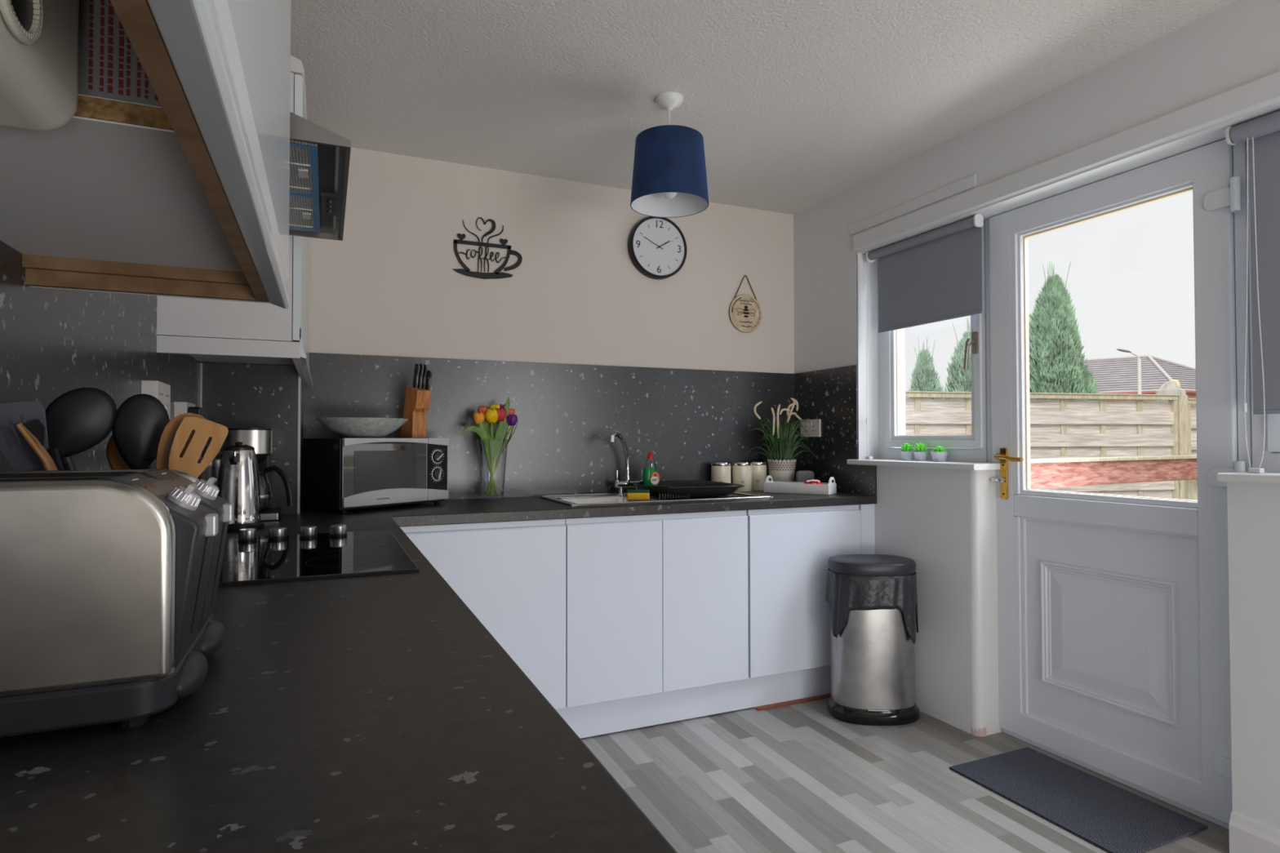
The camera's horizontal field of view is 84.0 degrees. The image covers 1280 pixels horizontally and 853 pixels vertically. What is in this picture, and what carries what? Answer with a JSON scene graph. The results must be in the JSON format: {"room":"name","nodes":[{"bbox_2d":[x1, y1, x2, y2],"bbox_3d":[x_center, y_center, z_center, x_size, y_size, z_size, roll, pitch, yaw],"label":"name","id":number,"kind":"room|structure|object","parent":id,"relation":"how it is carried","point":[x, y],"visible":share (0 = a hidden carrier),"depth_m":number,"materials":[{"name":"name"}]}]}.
{"room":"kitchen","nodes":[
{"label":"kitchen","id":0,"kind":"room"},
{"bbox_2d":[199,362,303,514],"bbox_3d":[-1.422,0.049,2.636,0.306,0.522,0.404,0,-1,-24],"label":"backsplash","id":1,"kind":"structure","parent":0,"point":[233,395],"depth_m":2.48,"materials":[{"name":"grey stone"}]},
{"bbox_2d":[302,146,794,416],"bbox_3d":[-0.341,0.030,3.391,3.120,2.385,0.100,0,-1,-24],"label":"wall","id":2,"kind":"structure","parent":0,"point":[576,295],"depth_m":3.29,"materials":[{"name":"beige paint"}]},
{"bbox_2d":[453,217,522,279],"bbox_3d":[-0.683,-0.798,3.196,0.312,0.276,0.008,0,-1,-24],"label":"sign","id":3,"kind":"object","parent":2,"relation":"attached to","point":[496,274],"visible":1,"depth_m":3.19,"materials":[{"name":"black metal"}]},
{"bbox_2d":[302,352,794,499],"bbox_3d":[-0.267,0.015,3.363,2.398,0.614,0.012,0,-1,-24],"label":"backsplash","id":4,"kind":"structure","parent":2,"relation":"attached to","point":[689,420],"depth_m":3.32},
{"bbox_2d":[627,216,687,279],"bbox_3d":[0.088,-0.884,3.518,0.308,0.308,0.046,0,-1,-24],"label":"wall clock","id":5,"kind":"object","parent":2,"relation":"attached to","point":[657,248],"visible":0.98,"depth_m":3.50,"materials":[{"name":"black plastic"}]},
{"bbox_2d":[728,275,762,333],"bbox_3d":[0.556,-0.646,3.738,0.202,0.306,0.010,0,-1,-24],"label":"plaque","id":6,"kind":"object","parent":2,"relation":"attached to","point":[745,314],"visible":1,"depth_m":3.73,"materials":[{"name":"brown wood"}]},
{"bbox_2d":[731,297,760,328],"bbox_3d":[0.557,-0.596,3.733,0.179,0.165,0.003,0,-1,-24],"label":"print","id":7,"kind":"object","parent":6,"relation":"attached to","point":[745,311],"depth_m":3.73,"materials":[{"name":"brown wood"}]},
{"bbox_2d":[290,0,1239,214],"bbox_3d":[0.970,-1.269,0.447,3.120,0.100,6.589,0,-1,-24],"label":"ceiling","id":8,"kind":"structure","parent":0,"point":[794,105],"depth_m":2.39,"materials":[{"name":"white paint"}]},
{"bbox_2d":[630,91,708,217],"bbox_3d":[0.106,-0.985,2.550,0.281,0.387,0.281,0,-1,-24],"label":"pendant lamp","id":9,"kind":"object","parent":8,"relation":"hanging from","point":[669,176],"visible":1,"depth_m":2.45,"materials":[{"name":"blue fabric"}]},
{"bbox_2d":[580,696,1229,852],"bbox_3d":[0.973,1.216,0.401,3.120,0.100,6.589,0,-1,-24],"label":"floor","id":10,"kind":"structure","parent":0,"point":[797,778],"depth_m":2.35,"materials":[{"name":"grey laminate"}]},
{"bbox_2d":[400,519,565,709],"bbox_3d":[-0.680,0.708,2.825,0.618,0.711,0.596,0,-1,-24],"label":"base cabinet","id":11,"kind":"object","parent":10,"relation":"on","point":[511,575],"visible":0.45,"depth_m":2.60,"materials":[{"name":"white"}]},
{"bbox_2d":[565,510,748,707],"bbox_3d":[-0.029,0.712,3.114,0.802,0.711,0.596,0,-1,-24],"label":"base cabinet","id":12,"kind":"object","parent":10,"relation":"on","point":[655,603],"visible":0.84,"depth_m":2.83,"materials":[{"name":"white"}]},
{"bbox_2d":[555,665,831,738],"bbox_3d":[0.025,1.136,2.868,2.108,0.142,0.014,0,-1,-24],"label":"plinth","id":13,"kind":"object","parent":10,"relation":"on","point":[642,711],"visible":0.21,"depth_m":2.95,"materials":[{"name":"white"}]},
{"bbox_2d":[746,504,861,678],"bbox_3d":[0.618,0.716,3.400,0.597,0.711,0.596,0,-1,-24],"label":"base cabinet","id":14,"kind":"object","parent":10,"relation":"on","point":[789,550],"visible":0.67,"depth_m":3.10,"materials":[{"name":"white laminate"}]},
{"bbox_2d":[858,503,875,554],"bbox_3d":[1.046,0.788,3.276,0.081,0.861,0.018,0,-1,-24],"label":"filler panel","id":15,"kind":"object","parent":10,"relation":"on","point":[867,522],"visible":0.21,"depth_m":3.27,"materials":[{"name":"white laminate"}]},
{"bbox_2d":[826,554,919,725],"bbox_3d":[0.984,0.886,3.016,0.376,0.654,0.272,0,-1,0],"label":"pedal bin","id":16,"kind":"object","parent":10,"relation":"on","point":[873,656],"visible":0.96,"depth_m":2.90,"materials":[{"name":"metal"}]},
{"bbox_2d":[825,568,918,644],"bbox_3d":[0.987,0.751,3.019,0.373,0.279,0.274,0,-1,0],"label":"bag","id":17,"kind":"object","parent":16,"relation":"hanging from","point":[845,593],"visible":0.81,"depth_m":2.91,"materials":[{"name":"grey plastic"}]},
{"bbox_2d":[949,746,1207,852],"bbox_3d":[1.389,1.196,2.308,0.398,0.008,0.596,0,-1,-24],"label":"door mat","id":18,"kind":"object","parent":10,"relation":"on","point":[1113,819],"visible":1,"depth_m":2.25,"materials":[{"name":"grey fabric"}]},
{"bbox_3d":[-0.450,0.669,0.774,0.572,0.711,0.898,0,-1,-24],"label":"base cabinet","id":19,"kind":"object","parent":10,"relation":"on","visible":0},
{"bbox_2d":[0,490,876,852],"bbox_3d":[0.328,0.308,1.637,2.728,0.038,3.639,0,-1,-24],"label":"countertop","id":20,"kind":"structure","parent":19,"relation":"on","point":[376,713],"depth_m":0.60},
{"bbox_2d":[0,468,233,737],"bbox_3d":[-0.591,0.162,0.731,0.284,0.225,0.304,0,-1,-24],"label":"toaster","id":21,"kind":"object","parent":20,"relation":"on","point":[109,579],"visible":1,"depth_m":0.62,"materials":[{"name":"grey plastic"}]},
{"bbox_2d":[197,457,220,486],"bbox_3d":[-1.306,0.199,2.153,0.088,0.205,0.088,0,-1,-24],"label":"canister","id":22,"kind":"object","parent":20,"relation":"on","point":[211,470],"visible":0.22,"depth_m":2.12,"materials":[{"name":"silver metal"}]},
{"bbox_2d":[217,441,264,532],"bbox_3d":[-1.173,0.172,2.095,0.136,0.256,0.159,-1,-1,22],"label":"kettle","id":23,"kind":"object","parent":20,"relation":"on","point":[238,479],"visible":0.81,"depth_m":2.04,"materials":[{"name":"silver metal"}]},
{"bbox_2d":[225,428,292,521],"bbox_3d":[-1.260,0.156,2.344,0.214,0.298,0.168,0,-1,-24],"label":"coffee maker","id":24,"kind":"object","parent":20,"relation":"on","point":[261,439],"visible":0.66,"depth_m":2.31,"materials":[{"name":"silver plastic"}]},
{"bbox_2d":[256,454,268,463],"bbox_3d":[-1.276,0.107,2.326,0.112,0.032,0.111,0,-1,-24],"label":"basket","id":25,"kind":"object","parent":24,"relation":"on","point":[261,459],"depth_m":2.32,"materials":[{"name":"black plastic"}]},
{"bbox_2d":[218,524,418,586],"bbox_3d":[-0.810,0.273,1.595,0.527,0.035,0.662,0,-1,-24],"label":"cooktop","id":26,"kind":"object","parent":20,"relation":"in","point":[248,558],"visible":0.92,"depth_m":1.56,"materials":[{"name":"black glass"}]},
{"bbox_2d":[302,438,448,513],"bbox_3d":[-1.005,0.178,2.744,0.272,0.267,0.465,-1,-1,35],"label":"microwave","id":27,"kind":"object","parent":20,"relation":"on","point":[343,475],"visible":1,"depth_m":2.60,"materials":[{"name":"black plastic"}]},
{"bbox_2d":[316,417,408,438],"bbox_3d":[-1.047,0.007,2.689,0.326,0.073,0.326,0,-1,-24],"label":"serving bowl","id":28,"kind":"object","parent":27,"relation":"on","point":[344,427],"visible":1,"depth_m":2.59,"materials":[{"name":"grey ceramic"}]},
{"bbox_2d":[400,385,431,438],"bbox_3d":[-0.906,-0.059,2.874,0.127,0.212,0.062,-1,-1,41],"label":"knife block","id":29,"kind":"object","parent":27,"relation":"on","point":[417,400],"visible":0.94,"depth_m":2.85,"materials":[{"name":"brown wood"}]},
{"bbox_2d":[412,363,420,388],"bbox_3d":[-0.900,-0.153,2.842,0.068,0.198,0.014,-1,-1,41],"label":"kitchen knife","id":30,"kind":"object","parent":29,"relation":"in","point":[417,367],"visible":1,"depth_m":2.83,"materials":[{"name":"black plastic"}]},
{"bbox_2d":[417,363,424,388],"bbox_3d":[-0.888,-0.153,2.852,0.069,0.199,0.014,-1,-1,41],"label":"kitchen knife","id":31,"kind":"object","parent":29,"relation":"in","point":[422,366],"visible":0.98,"depth_m":2.84,"materials":[{"name":"black plastic"}]},
{"bbox_2d":[425,369,432,414],"bbox_3d":[-0.857,-0.137,2.863,0.064,0.178,0.014,-1,-1,41],"label":"kitchen knife","id":32,"kind":"object","parent":29,"relation":"in","point":[429,374],"visible":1,"depth_m":2.85,"materials":[{"name":"black plastic"}]},
{"bbox_2d":[608,431,643,494],"bbox_3d":[-0.082,0.172,3.320,0.093,0.290,0.253,-1,-1,39],"label":"mixer tap","id":33,"kind":"object","parent":20,"relation":"on","point":[627,483],"visible":0.89,"depth_m":3.33,"materials":[{"name":"silver metal"}]},
{"bbox_2d":[538,491,773,506],"bbox_3d":[0.070,0.394,3.192,0.951,0.166,0.471,0,-1,-24],"label":"sink","id":34,"kind":"object","parent":20,"relation":"in","point":[606,498],"visible":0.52,"depth_m":3.20,"materials":[{"name":"silver metal"}]},
{"bbox_2d":[626,489,649,499],"bbox_3d":[-0.009,0.293,3.053,0.096,0.040,0.060,0,-1,-4],"label":"sponge","id":35,"kind":"object","parent":34,"relation":"on","point":[631,494],"visible":1,"depth_m":3.02,"materials":[{"name":"yellow"}]},
{"bbox_2d":[642,452,659,485],"bbox_3d":[0.049,0.219,3.319,0.088,0.197,0.056,1,-1,-44],"label":"bottle","id":36,"kind":"object","parent":34,"relation":"on","point":[651,477],"visible":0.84,"depth_m":3.29,"materials":[{"name":"green plastic"}]},
{"bbox_2d":[633,480,744,498],"bbox_3d":[0.224,0.283,3.249,0.502,0.065,0.308,0,-1,-17],"label":"dish rack","id":37,"kind":"object","parent":34,"relation":"on","point":[677,488],"visible":0.96,"depth_m":3.14,"materials":[{"name":"black plastic"}]},
{"bbox_2d":[711,462,730,483],"bbox_3d":[0.408,0.252,3.579,0.099,0.146,0.099,0,-1,-24],"label":"canister","id":38,"kind":"object","parent":20,"relation":"on","point":[720,471],"visible":0.7,"depth_m":3.54,"materials":[{"name":"beige ceramic"}]},
{"bbox_2d":[732,462,751,491],"bbox_3d":[0.516,0.253,3.601,0.099,0.146,0.099,0,-1,-24],"label":"canister","id":39,"kind":"object","parent":20,"relation":"on","point":[741,471],"visible":0.94,"depth_m":3.56,"materials":[{"name":"beige ceramic"}]},
{"bbox_2d":[748,461,766,490],"bbox_3d":[0.603,0.254,3.665,0.099,0.146,0.099,0,-1,-24],"label":"canister","id":40,"kind":"object","parent":20,"relation":"on","point":[758,468],"visible":0.73,"depth_m":3.62,"materials":[{"name":"beige ceramic"}]},
{"bbox_2d":[741,397,822,481],"bbox_3d":[0.721,0.090,3.630,0.362,0.472,0.282,0,-1,-24],"label":"potted grass","id":41,"kind":"object","parent":20,"relation":"on","point":[781,465],"depth_m":3.61,"materials":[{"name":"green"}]},
{"bbox_2d":[767,458,795,481],"bbox_3d":[0.728,0.247,3.647,0.145,0.158,0.146,0,-1,-24],"label":"pot","id":42,"kind":"object","parent":41,"relation":"attached to","point":[780,469],"depth_m":3.59,"materials":[{"name":"beige ceramic"}]},
{"bbox_2d":[764,475,836,495],"bbox_3d":[0.771,0.281,3.433,0.322,0.081,0.125,-1,-1,31],"label":"wooden tray","id":43,"kind":"object","parent":20,"relation":"on","point":[770,486],"visible":1,"depth_m":3.38,"materials":[{"name":"white paint"}]},
{"bbox_2d":[795,471,813,482],"bbox_3d":[0.826,0.273,3.559,0.086,0.103,0.040,0,-1,-1],"label":"speaker","id":44,"kind":"object","parent":20,"relation":"on","point":[801,476],"visible":0.49,"depth_m":3.54},
{"bbox_3d":[-0.632,0.186,3.047,0.136,0.262,0.136,0,-1,-24],"label":"glass vase","id":45,"kind":"object","parent":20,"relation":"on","visible":0},
{"bbox_2d":[464,412,498,495],"bbox_3d":[-0.673,0.117,3.019,0.154,0.356,0.052,0,-1,-24],"label":"tulip","id":46,"kind":"object","parent":45,"relation":"in","point":[477,418],"visible":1,"depth_m":3.00,"materials":[{"name":"green plant"}]},
{"bbox_2d":[478,405,496,494],"bbox_3d":[-0.650,0.104,3.043,0.085,0.383,0.058,0,-1,-24],"label":"tulip","id":47,"kind":"object","parent":45,"relation":"in","point":[482,409],"visible":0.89,"depth_m":3.03,"materials":[{"name":"green plant"}]},
{"bbox_2d":[484,408,497,494],"bbox_3d":[-0.632,0.109,3.036,0.062,0.371,0.064,0,-1,-24],"label":"tulip","id":48,"kind":"object","parent":45,"relation":"in","point":[491,415],"visible":1,"depth_m":3.03,"materials":[{"name":"green plant"}]},
{"bbox_2d":[487,403,502,495],"bbox_3d":[-0.627,0.098,3.060,0.062,0.394,0.069,0,-1,-24],"label":"tulip","id":49,"kind":"object","parent":45,"relation":"in","point":[497,436],"visible":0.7,"depth_m":3.04,"materials":[{"name":"green plant"}]},
{"bbox_2d":[492,408,506,495],"bbox_3d":[-0.603,0.107,3.054,0.057,0.374,0.057,1,-1,-42],"label":"tulip","id":50,"kind":"object","parent":45,"relation":"in","point":[502,413],"visible":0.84,"depth_m":3.04,"materials":[{"name":"green plant"}]},
{"bbox_2d":[484,408,515,495],"bbox_3d":[-0.593,0.108,3.057,0.140,0.375,0.043,1,-1,-40],"label":"tulip","id":51,"kind":"object","parent":45,"relation":"in","point":[512,411],"visible":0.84,"depth_m":3.07,"materials":[{"name":"green plant"}]},
{"bbox_2d":[490,396,510,495],"bbox_3d":[-0.610,0.084,3.069,0.086,0.423,0.051,1,-1,-31],"label":"tulip","id":52,"kind":"object","parent":45,"relation":"in","point":[506,406],"visible":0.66,"depth_m":3.06,"materials":[{"name":"green plant"}]},
{"bbox_2d":[484,414,518,494],"bbox_3d":[-0.593,0.122,3.052,0.138,0.347,0.050,0,-1,-24],"label":"tulip","id":53,"kind":"object","parent":45,"relation":"in","point":[512,420],"visible":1,"depth_m":3.06,"materials":[{"name":"green plant"}]},
{"bbox_3d":[-0.743,0.203,0.996,0.124,0.152,0.124,0,-1,-24],"label":"utensil crock","id":54,"kind":"object","parent":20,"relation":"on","visible":0},
{"bbox_2d":[0,401,48,471],"bbox_3d":[-0.769,0.116,0.934,0.042,0.296,0.115,0,-1,20],"label":"slice","id":55,"kind":"object","parent":54,"relation":"in","point":[25,459],"visible":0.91,"depth_m":0.90,"materials":[{"name":"grey plastic"}]},
{"bbox_2d":[16,422,57,471],"bbox_3d":[-0.749,0.130,0.935,0.032,0.268,0.121,0,-1,15],"label":"wooden spoon","id":56,"kind":"object","parent":54,"relation":"in","point":[47,461],"visible":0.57,"depth_m":0.89,"materials":[{"name":"brown wood"}]},
{"bbox_2d":[22,418,63,470],"bbox_3d":[-0.759,0.128,0.943,0.032,0.272,0.112,0,-1,2],"label":"spatula","id":57,"kind":"object","parent":54,"relation":"in","point":[35,427],"visible":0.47,"depth_m":0.90,"materials":[{"name":"black plastic"}]},
{"bbox_2d":[44,387,116,470],"bbox_3d":[-0.767,0.106,0.970,0.084,0.319,0.021,1,-1,-31],"label":"serving spoon","id":58,"kind":"object","parent":54,"relation":"in","point":[78,420],"visible":0.62,"depth_m":0.97,"materials":[{"name":"black plastic"}]},
{"bbox_2d":[106,434,131,469],"bbox_3d":[-0.741,0.132,1.027,0.043,0.267,0.026,0,-1,-7],"label":"wooden spoon","id":59,"kind":"object","parent":54,"relation":"in","point":[115,460],"visible":0.2,"depth_m":1.02,"materials":[{"name":"brown wood"}]},
{"bbox_2d":[111,393,169,469],"bbox_3d":[-0.711,0.109,1.013,0.066,0.312,0.027,0,-1,-24],"label":"serving spoon","id":60,"kind":"object","parent":54,"relation":"in","point":[140,423],"visible":0.72,"depth_m":1.01,"materials":[{"name":"black plastic"}]},
{"bbox_2d":[155,413,205,469],"bbox_3d":[-0.675,0.123,0.997,0.116,0.285,0.017,0,-1,-13],"label":"slotted turner","id":61,"kind":"object","parent":54,"relation":"in","point":[162,456],"visible":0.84,"depth_m":1.00,"materials":[{"name":"brown wood"}]},
{"bbox_2d":[168,416,228,478],"bbox_3d":[-0.656,0.125,0.987,0.146,0.278,0.026,0,-1,-11],"label":"slotted turner","id":62,"kind":"object","parent":54,"relation":"in","point":[204,428],"visible":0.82,"depth_m":1.00,"materials":[{"name":"brown wood"}]},
{"bbox_2d":[793,0,1279,830],"bbox_3d":[2.265,-0.018,0.996,0.292,2.385,6.389,0,-1,-24],"label":"wall","id":63,"kind":"structure","parent":0,"point":[922,514],"depth_m":2.64,"materials":[{"name":"white paint"}]},
{"bbox_2d":[755,693,831,711],"bbox_3d":[0.780,1.214,3.176,0.610,0.006,0.030,0,-1,-24],"label":"trim","id":64,"kind":"structure","parent":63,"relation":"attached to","point":[826,695],"depth_m":3.12,"materials":[{"name":"wood"}]},
{"bbox_2d":[793,364,876,495],"bbox_3d":[0.963,0.017,3.564,0.012,0.615,0.614,0,-1,-24],"label":"backsplash","id":65,"kind":"structure","parent":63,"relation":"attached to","point":[829,396],"depth_m":3.55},
{"bbox_2d":[800,419,821,436],"bbox_3d":[0.887,0.009,3.706,0.012,0.090,0.160,0,-1,-24],"label":"wall socket","id":66,"kind":"object","parent":65,"relation":"attached to","point":[812,427],"visible":0.89,"depth_m":3.69,"materials":[{"name":"white plastic"}]},
{"bbox_2d":[849,173,975,235],"bbox_3d":[1.168,-0.959,3.122,0.006,0.050,0.730,0,-1,-24],"label":"trim","id":67,"kind":"structure","parent":63,"relation":"attached to","point":[967,183],"depth_m":3.06,"materials":[{"name":"white"}]},
{"bbox_2d":[846,220,999,470],"bbox_3d":[1.246,-0.342,3.133,0.234,1.035,0.730,0,-1,-24],"label":"window","id":68,"kind":"structure","parent":63,"relation":"in","point":[962,454],"depth_m":3.04,"materials":[{"name":"white plastic"}]},
{"bbox_2d":[899,443,913,460],"bbox_3d":[1.203,0.114,3.208,0.061,0.077,0.061,0,-1,-24],"label":"succulent","id":69,"kind":"object","parent":68,"relation":"on","point":[906,454],"visible":0.98,"depth_m":3.19,"materials":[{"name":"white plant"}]},
{"bbox_2d":[900,451,913,460],"bbox_3d":[1.203,0.133,3.207,0.058,0.041,0.058,0,-1,-24],"label":"pot","id":70,"kind":"object","parent":69,"relation":"on","point":[905,455],"depth_m":3.19,"materials":[{"name":"white ceramic"}]},
{"bbox_2d":[912,442,928,461],"bbox_3d":[1.237,0.110,3.133,0.070,0.083,0.071,0,-1,-24],"label":"succulent","id":71,"kind":"object","parent":68,"relation":"on","point":[920,455],"visible":1,"depth_m":3.11,"materials":[{"name":"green plant"}]},
{"bbox_2d":[913,451,928,461],"bbox_3d":[1.236,0.131,3.132,0.060,0.041,0.060,0,-1,-24],"label":"pot","id":72,"kind":"object","parent":71,"relation":"on","point":[919,455],"depth_m":3.11,"materials":[{"name":"white ceramic"}]},
{"bbox_2d":[865,213,983,459],"bbox_3d":[1.221,-0.344,3.112,0.046,0.990,0.641,0,-1,-24],"label":"roller blind","id":73,"kind":"object","parent":68,"relation":"attached to","point":[935,275],"visible":1,"depth_m":3.07,"materials":[{"name":"grey fabric"}]},
{"bbox_2d":[930,446,947,462],"bbox_3d":[1.278,0.117,3.037,0.068,0.066,0.068,0,-1,-24],"label":"succulent","id":74,"kind":"object","parent":68,"relation":"on","point":[939,454],"visible":1,"depth_m":3.02,"materials":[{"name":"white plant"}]},
{"bbox_2d":[930,452,947,462],"bbox_3d":[1.278,0.129,3.037,0.068,0.041,0.068,0,-1,-24],"label":"pot","id":75,"kind":"object","parent":74,"relation":"on","point":[936,456],"depth_m":3.01,"materials":[{"name":"white ceramic"}]},
{"bbox_2d":[970,726,986,737],"bbox_3d":[1.333,1.192,2.805,0.068,0.036,0.066,0,-1,-24],"label":"trim","id":76,"kind":"structure","parent":63,"relation":"attached to","point":[980,732],"depth_m":2.78,"materials":[{"name":"beige paint"}]},
{"bbox_2d":[968,469,1000,735],"bbox_3d":[1.359,0.690,2.826,0.124,1.040,0.064,0,-1,-24],"label":"trim","id":77,"kind":"structure","parent":63,"relation":"attached to","point":[982,491],"depth_m":2.79,"materials":[{"name":"white paint"}]},
{"bbox_2d":[853,68,1279,251],"bbox_3d":[1.687,-0.912,1.934,0.018,0.088,3.240,0,-1,-24],"label":"trim","id":78,"kind":"structure","parent":63,"relation":"attached to","point":[1264,91],"depth_m":2.34,"materials":[{"name":"white"}]},
{"bbox_2d":[985,138,1252,829],"bbox_3d":[1.627,0.161,2.490,0.213,2.085,0.900,0,-1,-24],"label":"door","id":79,"kind":"structure","parent":63,"relation":"in","point":[1113,610],"depth_m":2.36,"materials":[{"name":"white plastic"}]},
{"bbox_2d":[1217,140,1279,484],"bbox_3d":[2.075,-0.378,1.260,0.234,1.035,1.732,0,-1,-24],"label":"window","id":80,"kind":"structure","parent":63,"relation":"in","point":[1270,463],"depth_m":2.02,"materials":[{"name":"white plastic"}]},
{"bbox_2d":[1225,110,1279,473],"bbox_3d":[2.036,-0.380,1.269,0.054,0.990,1.677,0,-1,-24],"label":"roller blind","id":81,"kind":"object","parent":80,"relation":"attached to","point":[1263,133],"visible":1,"depth_m":1.98,"materials":[{"name":"grey fabric"}]},
{"bbox_2d":[1228,811,1279,852],"bbox_3d":[2.533,1.097,-0.011,0.018,0.118,4.368,0,-1,-24],"label":"baseboard","id":82,"kind":"structure","parent":63,"relation":"attached to","point":[1246,835],"depth_m":1.94,"materials":[{"name":"white paint"}]},
{"bbox_3d":[-0.409,-0.036,-0.186,0.100,2.385,6.389,0,-1,-24],"label":"wall","id":83,"kind":"structure","parent":0,"visible":0},
{"bbox_2d":[0,240,199,471],"bbox_3d":[-0.843,-0.032,0.934,0.012,0.620,3.189,0,-1,-24],"label":"backsplash","id":84,"kind":"structure","parent":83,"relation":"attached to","point":[54,343],"depth_m":1.22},
{"bbox_2d":[141,380,170,419],"bbox_3d":[-1.160,-0.062,1.708,0.035,0.086,0.150,0,-1,-24],"label":"wall socket","id":85,"kind":"object","parent":84,"relation":"attached to","point":[161,391],"visible":0.54,"depth_m":1.67,"materials":[{"name":"white plastic"}]},
{"bbox_2d":[173,401,202,417],"bbox_3d":[-1.306,-0.025,2.069,0.060,0.086,0.150,0,-1,-24],"label":"wall socket","id":86,"kind":"object","parent":84,"relation":"attached to","point":[180,407],"visible":0.32,"depth_m":2.00,"materials":[{"name":"white plastic"}]},
{"bbox_2d":[0,0,290,308],"bbox_3d":[-0.484,-0.613,0.545,0.348,0.823,1.207,0,-1,-24],"label":"upper cabinet","id":87,"kind":"object","parent":83,"relation":"attached to","point":[188,196],"visible":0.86,"depth_m":0.70,"materials":[{"name":"white wood"}]},
{"bbox_2d":[0,0,79,131],"bbox_3d":[-0.417,-0.506,0.264,0.215,0.558,0.582,0,-1,-24],"label":"water heater","id":88,"kind":"object","parent":87,"relation":"in","point":[39,38],"visible":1,"depth_m":0.49,"materials":[{"name":"metal"}]},
{"bbox_2d":[77,0,161,106],"bbox_3d":[-0.535,-0.439,0.598,0.276,0.340,0.069,0,-1,-24],"label":"carton","id":89,"kind":"object","parent":87,"relation":"in","point":[109,67],"visible":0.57,"depth_m":0.60,"materials":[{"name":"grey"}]},
{"bbox_2d":[156,55,312,386],"bbox_3d":[-1.278,-0.583,2.344,0.352,0.815,1.078,0,-1,-24],"label":"upper cabinet","id":90,"kind":"object","parent":83,"relation":"attached to","point":[208,331],"visible":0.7,"depth_m":1.88,"materials":[{"name":"white"}]},
{"bbox_2d":[288,111,351,240],"bbox_3d":[-0.843,-0.843,1.472,0.438,0.708,0.645,0,-1,-24],"label":"hood","id":91,"kind":"object","parent":83,"relation":"attached to","point":[320,157],"visible":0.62,"depth_m":1.44,"materials":[{"name":"silver metal"}]},
{"label":"outside","id":92,"kind":"structure","parent":0,"visible":0},
{"bbox_3d":[25.603,1.746,19.495,57.380,0.075,75.000,0,-1,-24],"label":"ground","id":93,"kind":"structure","parent":92,"visible":0},
{"bbox_2d":[907,335,946,399],"bbox_3d":[3.492,0.194,8.902,1.073,2.699,1.181,1,-1,-33],"label":"conifer","id":94,"kind":"object","parent":93,"relation":"on","point":[924,377],"visible":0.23,"depth_m":8.91,"materials":[{"name":"green plant"}]},
{"bbox_2d":[905,391,976,448],"bbox_3d":[2.306,0.568,6.184,1.930,1.749,0.090,0,-1,-12],"label":"fence","id":95,"kind":"object","parent":93,"relation":"on","point":[922,416],"visible":0.06,"depth_m":6.26,"materials":[{"name":"beige wood"}]},
{"bbox_2d":[943,316,971,399],"bbox_3d":[4.264,0.082,9.107,1.557,2.928,1.459,0,-1,12],"label":"conifer","id":96,"kind":"object","parent":93,"relation":"on","point":[960,380],"visible":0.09,"depth_m":8.90,"materials":[{"name":"green plant"}]},
{"bbox_2d":[1028,261,1099,400],"bbox_3d":[5.197,-0.272,9.062,1.501,3.632,1.443,1,-1,-43],"label":"conifer","id":97,"kind":"object","parent":93,"relation":"on","point":[1055,364],"visible":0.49,"depth_m":8.83,"materials":[{"name":"green plant"}]},
{"bbox_2d":[1071,360,1099,400],"bbox_3d":[5.497,0.335,8.803,0.668,2.408,0.645,-1,-1,35],"label":"conifer","id":98,"kind":"object","parent":93,"relation":"on","point":[1090,387],"visible":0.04,"depth_m":8.77,"materials":[{"name":"green plant"}]},
{"bbox_2d":[1029,392,1178,498],"bbox_3d":[4.233,0.572,6.592,1.790,1.752,0.090,0,-1,-12],"label":"fence","id":99,"kind":"object","parent":93,"relation":"on","point":[1063,428],"visible":0.41,"depth_m":6.62,"materials":[{"name":"beige wood"}]},
{"bbox_2d":[1030,454,1197,500],"bbox_3d":[2.996,0.828,4.459,3.100,1.271,0.140,0,-1,-29],"label":"brick wall","id":100,"kind":"structure","parent":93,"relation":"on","point":[1089,471],"depth_m":4.36,"materials":[{"name":"red brick"}]},
{"bbox_2d":[1116,348,1142,394],"bbox_3d":[12.373,-0.138,17.968,0.635,3.672,0.117,0,-1,-1],"label":"street lamp","id":101,"kind":"object","parent":93,"relation":"on","point":[1139,360],"visible":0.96,"depth_m":17.97,"materials":[{"name":"grey metal"}]},
{"bbox_2d":[1080,355,1195,405],"bbox_3d":[18.180,-0.309,24.606,8.082,4.244,3.820,0,-1,-24],"label":"house roof","id":102,"kind":"object","parent":93,"relation":"on","point":[1113,375],"visible":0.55,"depth_m":23.61,"materials":[{"name":"grey tile"}]},
{"bbox_2d":[1155,379,1186,401],"bbox_3d":[5.674,0.506,7.610,0.313,2.020,0.311,0,-1,-24],"label":"tree stump","id":103,"kind":"object","parent":93,"relation":"on","point":[1172,387],"visible":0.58,"depth_m":7.53,"materials":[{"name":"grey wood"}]},
{"bbox_2d":[1177,395,1188,499],"bbox_3d":[5.162,0.603,6.793,0.096,1.800,0.100,0,-1,-12],"label":"fence post","id":104,"kind":"object","parent":93,"relation":"on","point":[1183,421],"visible":0.36,"depth_m":6.75,"materials":[{"name":"beige wood"}]},
{"bbox_2d":[1187,398,1196,455],"bbox_3d":[6.097,0.598,6.986,1.800,1.725,0.091,0,-1,-12],"label":"fence","id":105,"kind":"object","parent":93,"relation":"on","point":[1192,416],"visible":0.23,"depth_m":6.81,"materials":[{"name":"beige wood"}]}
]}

